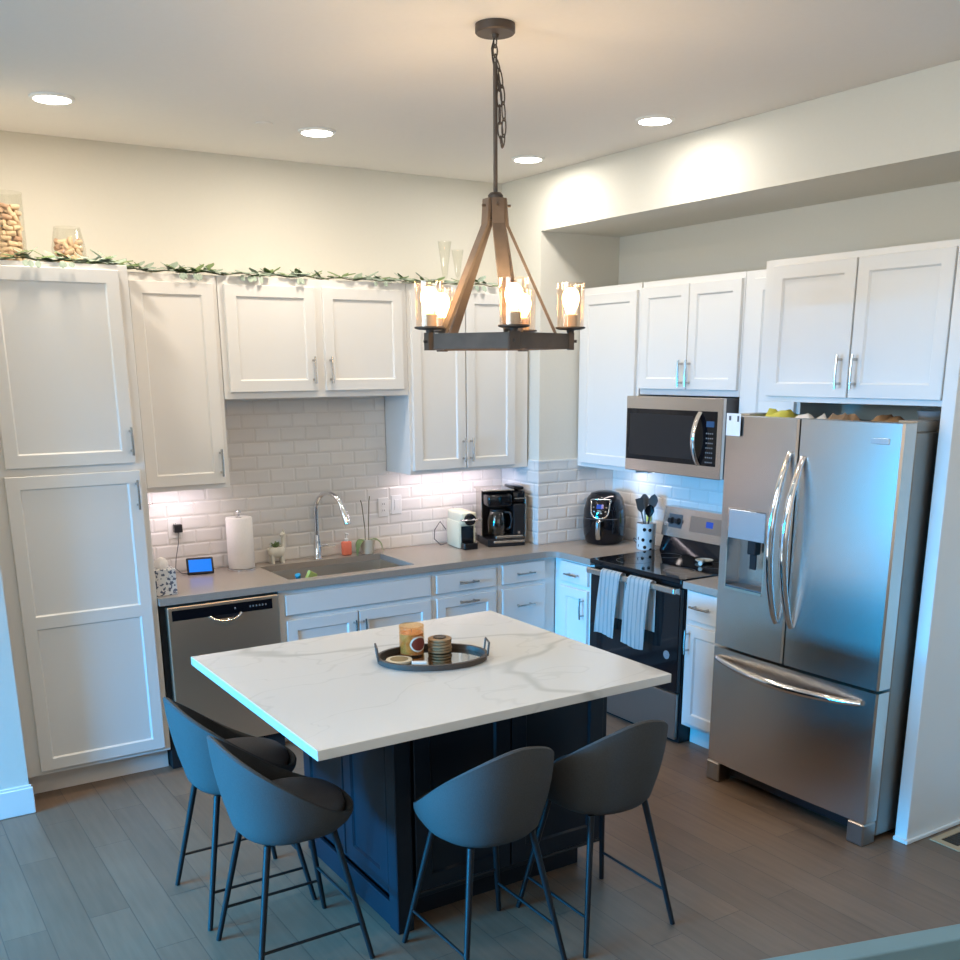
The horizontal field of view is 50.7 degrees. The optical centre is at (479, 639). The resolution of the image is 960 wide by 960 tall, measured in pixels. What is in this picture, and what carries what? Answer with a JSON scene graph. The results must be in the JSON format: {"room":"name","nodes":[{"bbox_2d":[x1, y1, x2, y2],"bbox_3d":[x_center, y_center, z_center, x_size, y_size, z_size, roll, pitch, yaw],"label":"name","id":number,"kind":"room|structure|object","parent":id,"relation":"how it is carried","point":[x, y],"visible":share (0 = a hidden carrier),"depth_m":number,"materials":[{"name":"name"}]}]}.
{"room":"kitchen","nodes":[
{"label":"kitchen","id":0,"kind":"room"},
{"bbox_2d":[0,569,28,789],"bbox_3d":[-3.750,-0.535,3.847,3.340,3.089,0.881,-10,18,-31],"label":"wall","id":1,"kind":"structure","parent":0,"point":[13,769],"depth_m":4.61,"materials":[{"name":"paint"}]},
{"bbox_2d":[0,784,35,819],"bbox_3d":[-3.489,0.982,3.871,3.345,0.141,0.014,-10,18,-31],"label":"baseboard","id":2,"kind":"structure","parent":1,"relation":"attached to","point":[16,801],"depth_m":4.69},
{"bbox_2d":[0,130,501,444],"bbox_3d":[-0.913,-1.140,6.029,3.880,3.089,0.120,-10,18,-31],"label":"wall","id":3,"kind":"structure","parent":0,"point":[137,203],"depth_m":5.41,"materials":[{"name":"paint"}]},
{"bbox_2d":[127,272,229,492],"bbox_3d":[-1.608,-1.315,5.221,0.508,1.065,0.367,-10,18,-31],"label":"upper cabinet","id":4,"kind":"object","parent":3,"relation":"attached to","point":[176,336],"visible":0.84,"depth_m":5.12,"materials":[{"name":"white wood"}]},
{"bbox_2d":[215,275,407,398],"bbox_3d":[-0.935,-1.651,5.577,1.086,0.610,0.367,-10,18,-31],"label":"upper cabinet","id":5,"kind":"object","parent":3,"relation":"attached to","point":[280,337],"visible":0.94,"depth_m":5.44,"materials":[{"name":"white wood"}]},
{"bbox_2d":[147,396,500,571],"bbox_3d":[-0.888,-0.967,6.011,2.443,0.934,0.010,-10,18,-31],"label":"tiled wall","id":6,"kind":"structure","parent":3,"relation":"attached to","point":[283,453],"depth_m":5.93,"materials":[{"name":"tile"}]},
{"bbox_2d":[167,517,181,538],"bbox_3d":[-1.676,-0.614,5.573,0.072,0.116,0.007,-10,18,-31],"label":"wall outlet","id":7,"kind":"object","parent":6,"relation":"attached to","point":[176,520],"visible":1,"depth_m":5.57,"materials":[{"name":"white plastic"}]},
{"bbox_2d":[173,524,186,573],"bbox_3d":[-1.635,-0.497,5.563,0.078,0.266,0.104,-10,18,-31],"label":"charger","id":8,"kind":"object","parent":7,"relation":"in","point":[177,528],"visible":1,"depth_m":5.56,"materials":[{"name":"black plastic"}]},
{"bbox_2d":[378,497,388,516],"bbox_3d":[-0.590,-0.816,6.237,0.072,0.116,0.007,-10,18,-31],"label":"wall outlet","id":9,"kind":"object","parent":6,"relation":"attached to","point":[383,509],"visible":1,"depth_m":6.23,"materials":[{"name":"white plastic"}]},
{"bbox_2d":[381,502,385,512],"bbox_3d":[-0.589,-0.815,6.235,0.032,0.068,0.002,-10,18,-31],"label":"socket","id":10,"kind":"object","parent":9,"relation":"attached to","point":[383,504],"depth_m":6.24,"materials":[{"name":"white plastic"}]},
{"bbox_2d":[391,495,401,513],"bbox_3d":[-0.513,-0.838,6.282,0.072,0.116,0.008,-10,18,-31],"label":"light switch","id":11,"kind":"object","parent":6,"relation":"attached to","point":[396,503],"visible":1,"depth_m":6.28,"materials":[{"name":"white plastic"}]},
{"bbox_2d":[384,283,527,474],"bbox_3d":[-0.121,-1.571,6.136,0.837,1.065,0.367,-10,18,-31],"label":"upper cabinet","id":12,"kind":"object","parent":3,"relation":"attached to","point":[461,410],"visible":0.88,"depth_m":6.01,"materials":[{"name":"white wood"}]},
{"bbox_2d":[0,0,959,183],"bbox_3d":[-0.034,-1.490,1.166,7.100,0.100,8.600,-10,18,-31],"label":"ceiling","id":13,"kind":"structure","parent":0,"point":[403,86],"depth_m":3.81,"materials":[{"name":"paint"}]},
{"bbox_2d":[28,91,74,104],"bbox_3d":[-1.759,-2.229,4.174,0.180,0.011,0.180,-10,18,-31],"label":"recessed light","id":14,"kind":"object","parent":13,"relation":"in","point":[54,98],"visible":1,"depth_m":4.15,"materials":[{"name":"white plastic"}]},
{"bbox_2d":[33,95,70,104],"bbox_3d":[-1.759,-2.225,4.175,0.143,0.004,0.143,-10,18,-31],"label":"diffuser","id":15,"kind":"object","parent":14,"relation":"attached to","point":[46,99],"depth_m":4.16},
{"bbox_2d":[298,127,335,136],"bbox_3d":[-0.768,-2.404,4.802,0.180,0.011,0.180,-10,18,-31],"label":"recessed light","id":16,"kind":"object","parent":13,"relation":"in","point":[307,131],"visible":1,"depth_m":4.78,"materials":[{"name":"white plastic"}]},
{"bbox_2d":[302,130,331,136],"bbox_3d":[-0.768,-2.401,4.803,0.143,0.004,0.143,-10,18,-31],"label":"diffuser","id":17,"kind":"object","parent":16,"relation":"attached to","point":[311,133],"depth_m":4.80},
{"bbox_2d":[414,18,584,351],"bbox_3d":[0.035,-1.520,3.450,0.584,1.028,0.602,-10,18,-31],"label":"chandelier","id":18,"kind":"object","parent":13,"relation":"hanging from","point":[516,335],"visible":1,"depth_m":3.43,"materials":[{"name":"wood"}]},
{"bbox_2d":[422,313,436,325],"bbox_3d":[-0.169,-1.085,3.440,0.048,0.044,0.048,-10,18,-31],"label":"socket","id":19,"kind":"object","parent":18,"relation":"attached to","point":[429,319],"depth_m":3.42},
{"bbox_2d":[437,317,444,325],"bbox_3d":[-0.137,-1.165,3.736,0.048,0.044,0.048,-10,18,-31],"label":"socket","id":20,"kind":"object","parent":18,"relation":"attached to","point":[440,320],"depth_m":3.71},
{"bbox_2d":[506,310,520,323],"bbox_3d":[0.113,-1.054,3.319,0.048,0.044,0.048,-10,18,-31],"label":"socket","id":21,"kind":"object","parent":18,"relation":"attached to","point":[512,316],"depth_m":3.30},
{"bbox_2d":[521,318,529,329],"bbox_3d":[0.164,-1.183,3.798,0.048,0.044,0.048,-10,18,-31],"label":"socket","id":22,"kind":"object","parent":18,"relation":"attached to","point":[524,320],"depth_m":3.78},
{"bbox_2d":[564,314,576,326],"bbox_3d":[0.319,-1.115,3.540,0.048,0.044,0.048,-10,18,-31],"label":"socket","id":23,"kind":"object","parent":18,"relation":"attached to","point":[570,320],"depth_m":3.52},
{"bbox_2d":[511,155,544,162],"bbox_3d":[0.262,-2.586,5.455,0.180,0.011,0.180,-10,18,-31],"label":"recessed light","id":24,"kind":"object","parent":13,"relation":"in","point":[521,158],"visible":1,"depth_m":5.43,"materials":[{"name":"white plastic"}]},
{"bbox_2d":[515,158,540,162],"bbox_3d":[0.262,-2.583,5.455,0.143,0.004,0.143,-10,18,-31],"label":"diffuser","id":25,"kind":"object","parent":24,"relation":"attached to","point":[520,160],"depth_m":5.46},
{"bbox_2d":[635,114,674,125],"bbox_3d":[0.799,-2.363,4.613,0.180,0.011,0.180,-10,18,-31],"label":"recessed light","id":26,"kind":"object","parent":13,"relation":"in","point":[658,119],"visible":1,"depth_m":4.59,"materials":[{"name":"white plastic"}]},
{"bbox_2d":[639,118,670,125],"bbox_3d":[0.799,-2.360,4.614,0.143,0.004,0.143,-10,18,-31],"label":"diffuser","id":27,"kind":"object","parent":26,"relation":"attached to","point":[642,121],"depth_m":4.61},
{"bbox_2d":[0,713,959,959],"bbox_3d":[-0.014,1.590,1.994,7.100,0.100,8.600,-10,18,-31],"label":"floor","id":28,"kind":"structure","parent":0,"point":[751,872],"depth_m":4.02,"materials":[{"name":"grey wood"}]},
{"bbox_2d":[0,260,170,793],"bbox_3d":[-2.030,-0.522,4.967,0.687,2.460,0.667,-10,18,-31],"label":"pantry cabinet","id":29,"kind":"object","parent":28,"relation":"on","point":[77,563],"visible":0.95,"depth_m":4.72,"materials":[{"name":"white wood"}]},
{"bbox_2d":[0,247,497,291],"bbox_3d":[-1.103,-1.881,5.206,3.053,0.099,0.367,-12,19,-38],"label":"leaf garland","id":30,"kind":"object","parent":29,"relation":"on","point":[183,272],"visible":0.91,"depth_m":5.09},
{"bbox_3d":[-2.119,-1.849,4.566,0.144,0.311,0.144,-10,18,-31],"label":"vase","id":31,"kind":"object","parent":29,"relation":"on","visible":0},
{"bbox_2d":[1,235,11,240],"bbox_3d":[-2.117,-1.799,4.537,0.042,0.026,0.022,-4,16,-15],"label":"cork","id":32,"kind":"object","parent":31,"relation":"in","point":[3,237],"visible":1,"depth_m":4.53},
{"bbox_2d":[3,224,12,230],"bbox_3d":[-2.105,-1.841,4.527,0.044,0.032,0.022,-6,16,-19],"label":"cork","id":33,"kind":"object","parent":31,"relation":"in","point":[5,226],"visible":1,"depth_m":4.52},
{"bbox_2d":[6,230,15,235],"bbox_3d":[-2.096,-1.820,4.538,0.041,0.024,0.022,-3,15,-10],"label":"cork","id":34,"kind":"object","parent":31,"relation":"in","point":[9,233],"visible":1,"depth_m":4.53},
{"bbox_2d":[7,240,17,246],"bbox_3d":[-2.095,-1.779,4.550,0.022,0.026,0.042,12,19,39],"label":"cork","id":35,"kind":"object","parent":31,"relation":"in","point":[10,243],"visible":1,"depth_m":4.54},
{"bbox_2d":[158,592,284,768],"bbox_3d":[-1.466,0.149,5.510,0.616,0.872,0.646,-10,18,-31],"label":"dishwasher","id":36,"kind":"object","parent":28,"relation":"on","point":[187,630],"visible":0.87,"depth_m":5.20,"materials":[{"name":"metal"}]},
{"bbox_2d":[163,697,316,930],"bbox_3d":[-0.939,0.593,3.905,0.473,0.848,0.466,-10,18,-31],"label":"counter stool","id":37,"kind":"object","parent":28,"relation":"on","point":[189,729],"visible":0.55,"depth_m":3.74,"materials":[{"name":"plastic"}]},
{"bbox_2d":[226,737,288,764],"bbox_3d":[-0.916,0.450,3.882,0.370,0.103,0.356,-10,18,-31],"label":"seat cushion","id":38,"kind":"object","parent":37,"relation":"on","point":[267,749],"depth_m":3.87,"materials":[{"name":"fabric"}]},
{"bbox_2d":[206,735,374,959],"bbox_3d":[-0.671,0.698,3.508,0.473,0.848,0.466,-10,18,-31],"label":"counter stool","id":39,"kind":"object","parent":28,"relation":"on","point":[268,804],"visible":1,"depth_m":3.33,"materials":[{"name":"plastic"}]},
{"bbox_2d":[271,777,344,810],"bbox_3d":[-0.648,0.555,3.485,0.370,0.103,0.356,-10,18,-31],"label":"seat cushion","id":40,"kind":"object","parent":39,"relation":"on","point":[321,792],"depth_m":3.48,"materials":[{"name":"fabric"}]},
{"bbox_2d":[276,572,431,741],"bbox_3d":[-0.813,0.035,5.919,0.931,0.875,0.667,-10,18,-31],"label":"base cabinet","id":41,"kind":"object","parent":28,"relation":"on","point":[312,612],"visible":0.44,"depth_m":5.59,"materials":[{"name":"white wood"}]},
{"bbox_2d":[157,539,659,606],"bbox_3d":[-0.362,-0.434,5.892,3.054,0.038,0.997,-10,18,-31],"label":"countertop","id":42,"kind":"structure","parent":41,"relation":"on","point":[223,583],"depth_m":5.89,"materials":[{"name":"stone"}]},
{"bbox_2d":[154,557,177,596],"bbox_3d":[-1.584,-0.323,5.072,0.104,0.188,0.104,-10,18,-31],"label":"tissue box","id":43,"kind":"object","parent":42,"relation":"on","point":[165,574],"visible":0.88,"depth_m":5.04,"materials":[{"name":"cardboard"}]},
{"bbox_2d":[186,557,213,574],"bbox_3d":[-1.537,-0.409,5.579,0.144,0.089,0.056,-6,16,-20],"label":"smart display","id":44,"kind":"object","parent":42,"relation":"on","point":[200,565],"visible":1,"depth_m":5.56,"materials":[{"name":"black plastic"}]},
{"bbox_2d":[228,509,255,571],"bbox_3d":[-1.335,-0.560,5.658,0.156,0.338,0.156,-10,18,-31],"label":"paper towel holder","id":45,"kind":"object","parent":42,"relation":"on","point":[238,511],"visible":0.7,"depth_m":5.63,"materials":[{"name":"silver metal"}]},
{"bbox_2d":[225,515,254,569],"bbox_3d":[-1.335,-0.545,5.662,0.145,0.281,0.145,-10,18,-31],"label":"paper towel roll","id":46,"kind":"object","parent":45,"relation":"on","point":[239,531],"visible":0.99,"depth_m":5.61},
{"bbox_2d":[267,529,285,563],"bbox_3d":[-1.172,-0.539,5.859,0.093,0.192,0.092,3,15,13],"label":"planter","id":47,"kind":"object","parent":42,"relation":"on","point":[275,551],"visible":1,"depth_m":5.85,"materials":[{"name":"ceramic"}]},
{"bbox_2d":[313,491,350,558],"bbox_3d":[-0.840,-0.667,5.912,0.297,0.406,0.112,10,18,34],"label":"kitchen faucet","id":48,"kind":"object","parent":42,"relation":"on","point":[345,517],"visible":1,"depth_m":5.92,"materials":[{"name":"silver metal"}]},
{"bbox_2d":[272,559,399,579],"bbox_3d":[-0.809,-0.292,5.828,0.768,0.203,0.433,-10,18,-31],"label":"sink","id":49,"kind":"object","parent":42,"relation":"in","point":[371,564],"visible":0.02,"depth_m":6.03,"materials":[{"name":"metal"}]},
{"bbox_2d":[305,570,317,577],"bbox_3d":[-0.925,-0.334,5.541,0.087,0.095,0.033,-10,18,-31],"label":"sponge","id":50,"kind":"object","parent":49,"relation":"in","point":[309,573],"visible":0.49,"depth_m":5.52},
{"bbox_2d":[341,533,351,555],"bbox_3d":[-0.795,-0.575,6.092,0.060,0.134,0.052,-10,18,-31],"label":"soap bottle","id":51,"kind":"object","parent":42,"relation":"on","point":[346,546],"visible":1,"depth_m":6.09,"materials":[{"name":"orange plastic"}]},
{"bbox_2d":[356,496,383,555],"bbox_3d":[-0.679,-0.689,6.115,0.176,0.350,0.112,-10,18,-31],"label":"orchid pot","id":52,"kind":"object","parent":42,"relation":"on","point":[366,544],"visible":1,"depth_m":6.12,"materials":[{"name":"ceramic"}]},
{"bbox_2d":[434,508,482,549],"bbox_3d":[-0.125,-0.690,6.325,0.211,0.227,0.296,-10,18,-31],"label":"espresso machine","id":53,"kind":"object","parent":42,"relation":"on","point":[461,522],"visible":1,"depth_m":6.29,"materials":[{"name":"beige plastic"}]},
{"bbox_2d":[474,483,525,546],"bbox_3d":[0.132,-0.794,6.436,0.278,0.367,0.252,-5,16,-16],"label":"coffee maker","id":54,"kind":"object","parent":42,"relation":"on","point":[502,509],"visible":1,"depth_m":6.37,"materials":[{"name":"black plastic"}]},
{"bbox_2d":[474,485,513,491],"bbox_3d":[0.090,-0.954,6.391,0.199,0.011,0.233,-5,16,-16],"label":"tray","id":55,"kind":"object","parent":54,"relation":"on","point":[497,488],"depth_m":6.37,"materials":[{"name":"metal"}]},
{"bbox_2d":[583,490,625,544],"bbox_3d":[0.793,-0.786,6.458,0.296,0.331,0.279,-10,18,-31],"label":"air fryer","id":56,"kind":"object","parent":42,"relation":"on","point":[604,517],"visible":1,"depth_m":6.35,"materials":[{"name":"black plastic"}]},
{"bbox_2d":[636,521,655,549],"bbox_3d":[1.026,-0.640,6.237,0.120,0.161,0.120,-10,18,-31],"label":"utensil crock","id":57,"kind":"object","parent":42,"relation":"on","point":[646,533],"visible":0.98,"depth_m":6.20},
{"bbox_2d":[635,498,644,523],"bbox_3d":[0.998,-0.717,6.199,0.096,0.308,0.011,-2,15,-7],"label":"spatula","id":58,"kind":"object","parent":57,"relation":"in","point":[639,502],"visible":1,"depth_m":6.17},
{"bbox_2d":[641,494,648,523],"bbox_3d":[1.014,-0.736,6.237,0.056,0.324,0.014,2,15,9],"label":"serving spoon","id":59,"kind":"object","parent":57,"relation":"in","point":[645,497],"visible":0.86,"depth_m":6.21,"materials":[{"name":"plastic"}]},
{"bbox_2d":[645,505,653,523],"bbox_3d":[1.039,-0.694,6.196,0.056,0.264,0.016,2,15,10],"label":"ladle","id":60,"kind":"object","parent":57,"relation":"in","point":[649,510],"visible":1,"depth_m":6.17,"materials":[{"name":"black plastic"}]},
{"bbox_2d":[649,494,657,522],"bbox_3d":[1.051,-0.731,6.221,0.083,0.324,0.016,-2,15,-5],"label":"turner","id":61,"kind":"object","parent":57,"relation":"in","point":[653,500],"visible":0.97,"depth_m":6.19,"materials":[{"name":"plastic"}]},
{"bbox_2d":[303,697,606,934],"bbox_3d":[-0.112,0.495,4.182,0.975,0.879,0.837,-10,18,-31],"label":"kitchen island","id":62,"kind":"object","parent":28,"relation":"on","point":[383,839],"visible":0.38,"depth_m":3.80,"materials":[{"name":"blue paint"}]},
{"bbox_2d":[191,610,670,760],"bbox_3d":[-0.213,0.112,3.850,1.404,0.034,1.215,-10,18,-31],"label":"island countertop","id":63,"kind":"structure","parent":62,"relation":"on","point":[330,696],"depth_m":3.64,"materials":[{"name":"stone"}]},
{"bbox_2d":[374,637,489,670],"bbox_3d":[-0.181,0.043,3.902,0.436,0.068,0.338,-10,18,-31],"label":"serving tray","id":64,"kind":"object","parent":63,"relation":"on","point":[461,655],"visible":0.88,"depth_m":3.90,"materials":[{"name":"brown metal"}]},
{"bbox_2d":[386,656,411,663],"bbox_3d":[-0.305,0.078,3.866,0.100,0.012,0.100,-10,18,-31],"label":"coaster","id":65,"kind":"object","parent":64,"relation":"on","point":[394,659],"visible":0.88,"depth_m":3.85,"materials":[{"name":"beige wood"}]},
{"bbox_2d":[400,630,423,655],"bbox_3d":[-0.263,-0.001,3.953,0.098,0.118,0.100,-10,18,-31],"label":"candle jar","id":66,"kind":"object","parent":64,"relation":"on","point":[411,641],"visible":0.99,"depth_m":3.92,"materials":[{"name":"orange glass"}]},
{"bbox_2d":[412,638,423,650],"bbox_3d":[-0.234,0.016,3.921,0.061,0.050,0.011,-12,19,-38],"label":"print","id":67,"kind":"object","parent":66,"relation":"attached to","point":[417,643],"depth_m":3.91},
{"bbox_2d":[412,661,426,664],"bbox_3d":[-0.225,0.091,3.804,0.056,0.018,0.028,-1,15,-4],"label":"matchbox","id":68,"kind":"object","parent":64,"relation":"on","point":[413,662],"visible":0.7,"depth_m":3.79,"materials":[{"name":"white cardboard"}]},
{"bbox_2d":[381,648,482,664],"bbox_3d":[-0.180,0.074,3.910,0.389,0.004,0.309,-10,18,-31],"label":"mirror","id":69,"kind":"object","parent":64,"relation":"on","point":[458,656],"depth_m":3.93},
{"bbox_2d":[428,649,451,653],"bbox_3d":[-0.156,0.040,4.006,0.094,0.010,0.094,-10,18,-31],"label":"coaster","id":70,"kind":"object","parent":64,"relation":"on","point":[429,650],"visible":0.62,"depth_m":3.97,"materials":[{"name":"brown wood"}]},
{"bbox_2d":[428,645,451,650],"bbox_3d":[-0.154,0.029,4.004,0.094,0.010,0.094,0,15,0],"label":"coaster","id":71,"kind":"object","parent":70,"relation":"on","point":[450,647],"visible":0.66,"depth_m":3.97,"materials":[{"name":"brown wood"}]},
{"bbox_2d":[428,643,450,648],"bbox_3d":[-0.157,0.019,3.998,0.094,0.010,0.094,9,18,32],"label":"coaster","id":72,"kind":"object","parent":71,"relation":"on","point":[429,645],"visible":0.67,"depth_m":3.96,"materials":[{"name":"brown wood"}]},
{"bbox_2d":[428,640,450,645],"bbox_3d":[-0.157,0.007,3.998,0.094,0.010,0.094,-7,16,-23],"label":"coaster","id":73,"kind":"object","parent":72,"relation":"on","point":[429,642],"visible":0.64,"depth_m":3.96,"materials":[{"name":"brown wood"}]},
{"bbox_2d":[428,635,451,642],"bbox_3d":[-0.156,-0.004,3.996,0.094,0.010,0.094,2,15,8],"label":"coaster","id":74,"kind":"object","parent":73,"relation":"on","point":[448,638],"visible":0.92,"depth_m":3.97,"materials":[{"name":"brown wood"}]},
{"bbox_2d":[431,564,496,618],"bbox_3d":[-0.228,-0.066,6.279,0.453,0.875,0.667,-10,18,-31],"label":"base cabinet","id":75,"kind":"object","parent":28,"relation":"on","point":[461,591],"visible":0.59,"depth_m":5.96,"materials":[{"name":"white wood"}]},
{"bbox_2d":[402,746,566,959],"bbox_3d":[0.017,0.701,3.480,0.466,0.848,0.473,-10,18,-31],"label":"counter stool","id":76,"kind":"object","parent":28,"relation":"on","point":[501,800],"visible":1,"depth_m":3.27,"materials":[{"name":"plastic"}]},
{"bbox_2d":[497,558,554,632],"bbox_3d":[0.145,-0.130,6.508,0.428,0.875,0.667,-10,18,-31],"label":"base cabinet","id":77,"kind":"object","parent":28,"relation":"on","point":[525,588],"visible":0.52,"depth_m":6.21,"materials":[{"name":"white wood"}]},
{"bbox_2d":[555,558,594,644],"bbox_3d":[0.809,-0.100,6.381,0.667,0.875,0.384,-10,18,-31],"label":"base cabinet","id":78,"kind":"object","parent":28,"relation":"on","point":[572,581],"visible":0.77,"depth_m":6.17,"materials":[{"name":"white wood"}]},
{"bbox_2d":[516,720,674,957],"bbox_3d":[0.436,0.635,3.715,0.466,0.848,0.473,-10,18,-31],"label":"counter stool","id":79,"kind":"object","parent":28,"relation":"on","point":[617,772],"visible":0.9,"depth_m":3.50,"materials":[{"name":"plastic"}]},
{"bbox_2d":[586,505,721,742],"bbox_3d":[1.107,-0.123,5.859,0.681,1.183,0.766,-10,18,-31],"label":"range oven","id":80,"kind":"object","parent":28,"relation":"on","point":[689,534],"visible":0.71,"depth_m":5.71,"materials":[{"name":"black metal"}]},
{"bbox_2d":[594,568,625,638],"bbox_3d":[0.743,-0.210,5.780,0.059,0.383,0.200,-10,18,-31],"label":"dish towel","id":81,"kind":"object","parent":80,"relation":"hanging from","point":[611,591],"visible":0.99,"depth_m":5.76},
{"bbox_2d":[620,575,655,649],"bbox_3d":[0.874,-0.150,5.584,0.059,0.398,0.215,-10,18,-31],"label":"dish towel","id":82,"kind":"object","parent":80,"relation":"hanging from","point":[638,615],"visible":1,"depth_m":5.56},
{"bbox_2d":[590,549,718,584],"bbox_3d":[1.086,-0.423,5.766,0.552,0.028,0.766,-10,18,-31],"label":"cooktop","id":83,"kind":"object","parent":80,"relation":"in","point":[663,566],"depth_m":5.73,"materials":[{"name":"glass"}]},
{"bbox_2d":[695,558,712,565],"bbox_3d":[1.280,-0.446,5.740,0.103,0.027,0.178,1,15,4],"label":"spoon rest","id":84,"kind":"object","parent":80,"relation":"on","point":[701,561],"visible":1,"depth_m":5.75,"materials":[{"name":"ceramic"}]},
{"bbox_2d":[681,590,716,748],"bbox_3d":[1.438,0.151,5.430,0.667,0.875,0.400,-10,18,-31],"label":"base cabinet","id":85,"kind":"object","parent":28,"relation":"on","point":[699,643],"visible":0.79,"depth_m":5.33,"materials":[{"name":"white wood"}]},
{"bbox_2d":[683,576,717,596],"bbox_3d":[1.446,-0.292,5.318,0.644,0.038,0.403,-10,18,-31],"label":"countertop","id":86,"kind":"structure","parent":85,"relation":"on","point":[709,585],"depth_m":5.25,"materials":[{"name":"stone"}]},
{"bbox_2d":[706,412,938,846],"bbox_3d":[1.680,-0.123,4.683,0.901,1.790,0.932,-10,18,-31],"label":"refrigerator","id":87,"kind":"object","parent":28,"relation":"on","point":[825,522],"visible":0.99,"depth_m":4.36,"materials":[{"name":"metal"}]},
{"bbox_2d":[726,413,740,435],"bbox_3d":[1.156,-0.979,4.611,0.003,0.100,0.096,-8,17,-25],"label":"note card","id":88,"kind":"object","parent":87,"relation":"attached to","point":[733,423],"visible":1,"depth_m":4.61,"materials":[{"name":"paper"}]},
{"bbox_2d":[766,408,800,417],"bbox_3d":[1.391,-1.029,4.649,0.230,0.068,0.145,-10,18,-31],"label":"snack bag","id":89,"kind":"object","parent":87,"relation":"on","point":[771,412],"visible":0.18,"depth_m":4.61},
{"bbox_2d":[795,413,826,418],"bbox_3d":[1.478,-0.981,4.497,0.206,0.053,0.190,-10,18,-31],"label":"paper bag","id":90,"kind":"object","parent":87,"relation":"on","point":[807,415],"visible":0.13,"depth_m":4.47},
{"bbox_2d":[828,413,861,420],"bbox_3d":[1.561,-0.941,4.330,0.181,0.062,0.130,-10,18,-31],"label":"paper bag","id":91,"kind":"object","parent":87,"relation":"on","point":[844,416],"visible":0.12,"depth_m":4.32,"materials":[{"name":"paper"}]},
{"bbox_2d":[871,414,903,421],"bbox_3d":[1.678,-0.906,4.207,0.238,0.056,0.190,-10,18,-31],"label":"packet","id":92,"kind":"object","parent":87,"relation":"on","point":[881,418],"visible":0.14,"depth_m":4.18,"materials":[{"name":"paper"}]},
{"bbox_2d":[917,410,940,429],"bbox_3d":[1.844,-0.894,4.123,0.124,0.074,0.124,-10,18,-31],"label":"bowl","id":93,"kind":"object","parent":87,"relation":"on","point":[922,414],"visible":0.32,"depth_m":4.08,"materials":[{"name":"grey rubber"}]},
{"bbox_2d":[893,244,959,844],"bbox_3d":[2.090,-0.355,4.247,0.651,2.460,0.071,-10,18,-31],"label":"end panel","id":94,"kind":"object","parent":28,"relation":"on","point":[929,795],"visible":1,"depth_m":4.22,"materials":[{"name":"wood"}]},
{"bbox_2d":[930,827,959,851],"bbox_3d":[2.135,0.862,4.446,0.315,0.004,0.140,-10,18,-31],"label":"floor vent","id":95,"kind":"object","parent":28,"relation":"in","point":[950,839],"visible":1,"depth_m":4.42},
{"bbox_2d":[508,231,619,632],"bbox_3d":[0.513,-1.151,6.639,0.599,2.774,0.414,-10,18,-31],"label":"wall column","id":96,"kind":"structure","parent":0,"point":[556,262],"depth_m":6.21,"materials":[{"name":"paint"}]},
{"bbox_2d":[501,461,537,543],"bbox_3d":[0.260,-0.898,6.533,0.010,0.516,0.406,-10,18,-31],"label":"tiled wall","id":97,"kind":"structure","parent":96,"relation":"attached to","point":[527,477],"depth_m":6.44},
{"bbox_2d":[537,460,612,544],"bbox_3d":[0.620,-0.896,6.517,0.600,0.516,0.010,-10,18,-31],"label":"tiled wall","id":98,"kind":"structure","parent":96,"relation":"attached to","point":[563,487],"depth_m":6.46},
{"bbox_2d":[528,458,577,462],"bbox_3d":[0.596,-1.160,6.488,0.614,0.010,0.108,-10,18,-31],"label":"trim","id":99,"kind":"structure","parent":98,"relation":"attached to","point":[573,458],"depth_m":6.35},
{"bbox_2d":[502,60,959,236],"bbox_3d":[2.703,-1.761,2.908,0.599,0.314,8.589,-10,18,-31],"label":"soffit","id":100,"kind":"structure","parent":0,"point":[902,132],"depth_m":4.61,"materials":[{"name":"paint"}]},
{"bbox_2d":[618,181,959,419],"bbox_3d":[3.018,-0.473,3.452,0.120,3.089,8.600,-10,18,-31],"label":"wall","id":101,"kind":"structure","parent":0,"point":[926,214],"depth_m":5.13,"materials":[{"name":"paint"}]},
{"bbox_2d":[577,282,648,472],"bbox_3d":[0.892,-1.584,6.159,0.328,1.065,0.560,-10,18,-31],"label":"upper cabinet","id":102,"kind":"object","parent":101,"relation":"attached to","point":[609,356],"visible":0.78,"depth_m":6.07,"materials":[{"name":"wood"}]},
{"bbox_2d":[613,470,723,545],"bbox_3d":[1.352,-0.733,5.961,0.010,0.480,1.755,-10,18,-31],"label":"tiled wall","id":103,"kind":"structure","parent":101,"relation":"attached to","point":[693,492],"depth_m":6.28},
{"bbox_2d":[639,271,746,396],"bbox_3d":[1.239,-1.653,5.539,0.367,0.614,0.769,-10,18,-31],"label":"upper cabinet","id":104,"kind":"object","parent":101,"relation":"attached to","point":[691,336],"visible":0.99,"depth_m":5.43,"materials":[{"name":"white wood"}]},
{"bbox_2d":[625,395,739,479],"bbox_3d":[1.194,-1.144,5.660,0.447,0.418,0.758,-10,18,-31],"label":"microwave","id":105,"kind":"object","parent":104,"relation":"attached to","point":[679,435],"visible":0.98,"depth_m":5.52,"materials":[{"name":"metal"}]},
{"bbox_2d":[739,269,841,418],"bbox_3d":[1.572,-1.312,5.130,0.328,1.065,0.398,-10,18,-31],"label":"upper cabinet","id":106,"kind":"object","parent":101,"relation":"attached to","point":[756,279],"visible":0.15,"depth_m":5.08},
{"bbox_2d":[758,239,959,406],"bbox_3d":[1.796,-1.355,4.427,0.667,0.618,0.962,-10,18,-31],"label":"upper cabinet","id":107,"kind":"object","parent":101,"relation":"attached to","point":[870,326],"visible":1,"depth_m":4.22,"materials":[{"name":"white wood"}]},
{"bbox_3d":[1.104,1.027,2.029,2.226,0.953,0.731,-10,18,-31],"label":"wall","id":108,"kind":"structure","parent":0,"visible":0},
{"bbox_2d":[763,924,959,959],"bbox_3d":[1.094,0.538,1.922,2.320,0.046,0.045,-5,16,-15],"label":"trim","id":109,"kind":"structure","parent":108,"relation":"on","point":[941,943],"depth_m":1.81,"materials":[{"name":"paint"}]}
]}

